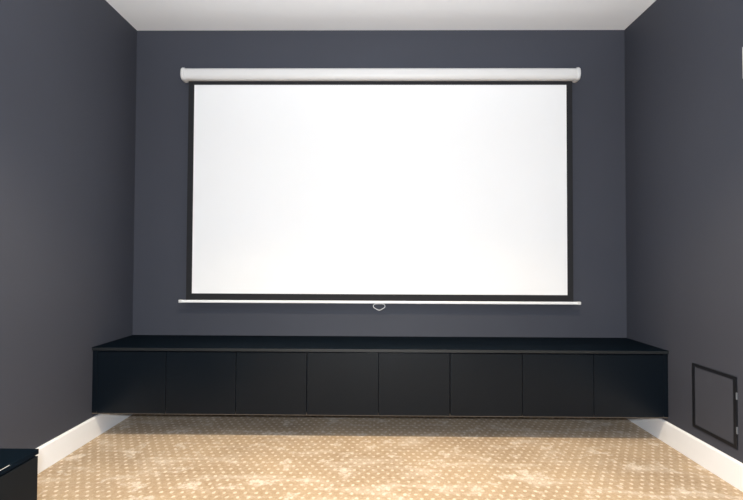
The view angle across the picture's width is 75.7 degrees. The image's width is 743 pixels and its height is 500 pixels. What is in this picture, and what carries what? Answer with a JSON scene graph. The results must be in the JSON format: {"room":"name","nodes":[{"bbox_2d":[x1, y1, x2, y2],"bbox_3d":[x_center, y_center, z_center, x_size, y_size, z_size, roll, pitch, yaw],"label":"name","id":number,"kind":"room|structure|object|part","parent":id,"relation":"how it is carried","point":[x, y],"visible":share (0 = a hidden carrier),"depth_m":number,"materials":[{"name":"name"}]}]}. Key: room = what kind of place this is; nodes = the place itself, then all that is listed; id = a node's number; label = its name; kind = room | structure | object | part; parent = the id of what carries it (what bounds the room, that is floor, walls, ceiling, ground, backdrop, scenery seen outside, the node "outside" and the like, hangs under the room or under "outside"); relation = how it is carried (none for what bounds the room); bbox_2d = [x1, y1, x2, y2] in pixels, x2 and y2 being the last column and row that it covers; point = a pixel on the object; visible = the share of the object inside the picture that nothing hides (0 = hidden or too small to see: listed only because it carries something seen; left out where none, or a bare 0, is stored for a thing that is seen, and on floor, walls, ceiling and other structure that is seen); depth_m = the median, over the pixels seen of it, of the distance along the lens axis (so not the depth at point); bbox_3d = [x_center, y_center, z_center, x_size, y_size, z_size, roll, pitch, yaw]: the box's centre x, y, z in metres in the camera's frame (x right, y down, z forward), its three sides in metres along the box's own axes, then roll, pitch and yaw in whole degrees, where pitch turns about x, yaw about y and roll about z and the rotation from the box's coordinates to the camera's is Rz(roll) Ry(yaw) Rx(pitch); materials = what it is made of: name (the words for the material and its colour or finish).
{"room":"home theater","nodes":[
{"label":"home theater","id":0,"kind":"room"},
{"bbox_2d":[0,0,136,448],"bbox_3d":[-1.769,-0.277,0.361,0.100,2.725,6.069,0,-1,1],"label":"wall","id":1,"kind":"structure","parent":0,"point":[68,68],"depth_m":2.60,"materials":[{"name":"grey paint"}]},
{"bbox_2d":[35,414,132,473],"bbox_3d":[-1.716,1.022,0.331,0.016,0.127,6.069,0,-1,1],"label":"baseboard","id":2,"kind":"structure","parent":1,"relation":"attached to","point":[56,449],"depth_m":2.71,"materials":[{"name":"white paint"}]},
{"bbox_2d":[132,30,626,337],"bbox_3d":[0.051,-0.201,3.424,3.670,2.725,0.100,0,-1,1],"label":"wall","id":3,"kind":"structure","parent":0,"point":[598,98],"depth_m":3.38,"materials":[{"name":"grey paint"}]},
{"bbox_2d":[92,350,166,413],"bbox_3d":[-1.467,0.807,3.131,0.449,0.384,0.475,0,-1,1],"label":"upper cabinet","id":4,"kind":"object","parent":3,"relation":"attached to","point":[123,382],"visible":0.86,"depth_m":2.89,"materials":[{"name":"black wood"}]},
{"bbox_3d":[-1.680,0.798,2.907,0.028,0.378,0.015,0,-1,1],"label":"filler panel","id":5,"kind":"part","parent":4,"relation":"part of","materials":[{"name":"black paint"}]},
{"bbox_3d":[-1.467,0.991,3.129,0.449,0.016,0.471,0,-1,1],"label":"panel","id":6,"kind":"part","parent":4,"relation":"part of","materials":[{"name":"black wood"}]},
{"bbox_2d":[92,335,668,353],"bbox_3d":[0.044,0.610,3.114,3.470,0.020,0.484,0,-1,1],"label":"countertop","id":7,"kind":"structure","parent":4,"relation":"on","point":[133,342],"depth_m":3.02,"materials":[{"name":"black wood"}]},
{"bbox_2d":[166,351,236,414],"bbox_3d":[-1.029,0.808,3.126,0.424,0.384,0.475,0,-1,1],"label":"upper cabinet","id":8,"kind":"object","parent":3,"relation":"attached to","point":[197,382],"visible":0.8,"depth_m":2.89,"materials":[{"name":"black wood"}]},
{"bbox_3d":[-1.030,0.992,3.124,0.424,0.016,0.471,0,-1,1],"label":"panel","id":9,"kind":"part","parent":8,"relation":"part of","materials":[{"name":"black wood"}]},
{"bbox_2d":[236,351,307,414],"bbox_3d":[-0.602,0.810,3.121,0.428,0.384,0.475,0,-1,1],"label":"upper cabinet","id":10,"kind":"object","parent":3,"relation":"attached to","point":[267,383],"visible":0.8,"depth_m":2.88,"materials":[{"name":"black wood"}]},
{"bbox_3d":[-0.603,0.994,3.119,0.428,0.016,0.471,0,-1,1],"label":"panel","id":11,"kind":"part","parent":10,"relation":"part of","materials":[{"name":"black wood"}]},
{"bbox_2d":[307,352,377,415],"bbox_3d":[-0.172,0.812,3.116,0.431,0.384,0.475,0,-1,1],"label":"upper cabinet","id":12,"kind":"object","parent":3,"relation":"attached to","point":[338,383],"visible":0.89,"depth_m":2.88,"materials":[{"name":"black wood"}]},
{"bbox_3d":[-0.172,0.996,3.114,0.431,0.016,0.471,0,-1,1],"label":"panel","id":13,"kind":"part","parent":12,"relation":"part of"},
{"bbox_2d":[178,67,580,309],"bbox_3d":[0.053,-0.421,3.316,2.766,1.675,0.124,0,-1,1],"label":"projection screen","id":14,"kind":"object","parent":3,"relation":"attached to","point":[374,186],"visible":1,"depth_m":3.31,"materials":[{"name":"white fabric"}]},
{"bbox_3d":[0.056,-1.214,3.321,2.704,0.078,0.090,0,-1,1],"label":"casing","id":15,"kind":"part","parent":14,"relation":"part of","materials":[{"name":"white metal"}]},
{"bbox_2d":[378,352,449,416],"bbox_3d":[0.259,0.813,3.111,0.429,0.384,0.475,0,-1,1],"label":"door","id":16,"kind":"structure","parent":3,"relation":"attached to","point":[409,383],"depth_m":2.87,"materials":[{"name":"black wood"}]},
{"bbox_3d":[0.259,0.997,3.109,0.429,0.016,0.471,0,-1,1],"label":"panel","id":17,"kind":"part","parent":16,"relation":"part of","materials":[{"name":"black wood"}]},
{"bbox_2d":[449,353,521,416],"bbox_3d":[0.691,0.815,3.107,0.432,0.384,0.475,0,-1,1],"label":"door","id":18,"kind":"structure","parent":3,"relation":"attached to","point":[481,384],"depth_m":2.87,"materials":[{"name":"black wood"}]},
{"bbox_3d":[0.690,0.999,3.104,0.432,0.016,0.471,0,-1,1],"label":"panel","id":19,"kind":"part","parent":18,"relation":"part of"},
{"bbox_2d":[521,353,593,417],"bbox_3d":[1.121,0.817,3.102,0.426,0.384,0.475,0,-1,1],"label":"door","id":20,"kind":"structure","parent":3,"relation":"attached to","point":[553,384],"depth_m":2.86,"materials":[{"name":"black wood"}]},
{"bbox_3d":[1.120,1.001,3.099,0.426,0.016,0.471,0,-1,1],"label":"panel","id":21,"kind":"part","parent":20,"relation":"part of","materials":[{"name":"black wood"}]},
{"bbox_2d":[593,354,667,417],"bbox_3d":[1.556,0.818,3.097,0.443,0.384,0.475,0,-1,1],"label":"door","id":22,"kind":"structure","parent":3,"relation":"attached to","point":[625,385],"depth_m":2.86,"materials":[{"name":"black wood"}]},
{"bbox_3d":[1.555,1.002,3.095,0.443,0.016,0.471,0,-1,1],"label":"panel","id":23,"kind":"part","parent":22,"relation":"part of","materials":[{"name":"black wood"}]},
{"bbox_3d":[1.761,0.812,2.867,0.028,0.378,0.015,0,-1,1],"label":"filler panel","id":24,"kind":"part","parent":22,"relation":"part of","materials":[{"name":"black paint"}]},
{"bbox_2d":[106,0,655,30],"bbox_3d":[0.022,-1.683,0.372,3.670,0.100,6.269,0,-1,1],"label":"ceiling","id":25,"kind":"structure","parent":0,"point":[143,15],"depth_m":3.18,"materials":[{"name":"white paint"}]},
{"bbox_2d":[37,414,742,499],"bbox_3d":[0.010,1.142,0.309,3.670,0.100,6.269,0,-1,1],"label":"floor","id":26,"kind":"structure","parent":0,"point":[142,456],"depth_m":2.57,"materials":[{"name":"beige carpet"}]},
{"bbox_2d":[0,448,38,499],"bbox_3d":[-1.459,0.905,1.210,0.508,0.402,1.026,0,-1,1],"label":"base cabinet","id":27,"kind":"object","parent":26,"relation":"on","point":[18,467],"visible":1,"depth_m":1.65,"materials":[{"name":"black paint"}]},
{"bbox_2d":[624,0,742,462],"bbox_3d":[1.801,-0.263,0.320,0.100,2.725,6.069,0,-1,1],"label":"wall","id":28,"kind":"structure","parent":0,"point":[684,65],"depth_m":2.71,"materials":[{"name":"grey paint"}]},
{"bbox_2d":[626,418,742,491],"bbox_3d":[1.737,1.035,0.292,0.016,0.127,6.069,0,-1,1],"label":"baseboard","id":29,"kind":"structure","parent":28,"relation":"attached to","point":[729,469],"depth_m":2.58,"materials":[{"name":"white paint"}]},
{"bbox_2d":[692,363,737,449],"bbox_3d":[1.767,0.792,2.470,0.008,0.348,0.328,0,-1,1],"label":"access panel","id":30,"kind":"object","parent":28,"relation":"attached to","point":[714,392],"visible":1,"depth_m":2.45,"materials":[{"name":"grey paint"}]}
]}

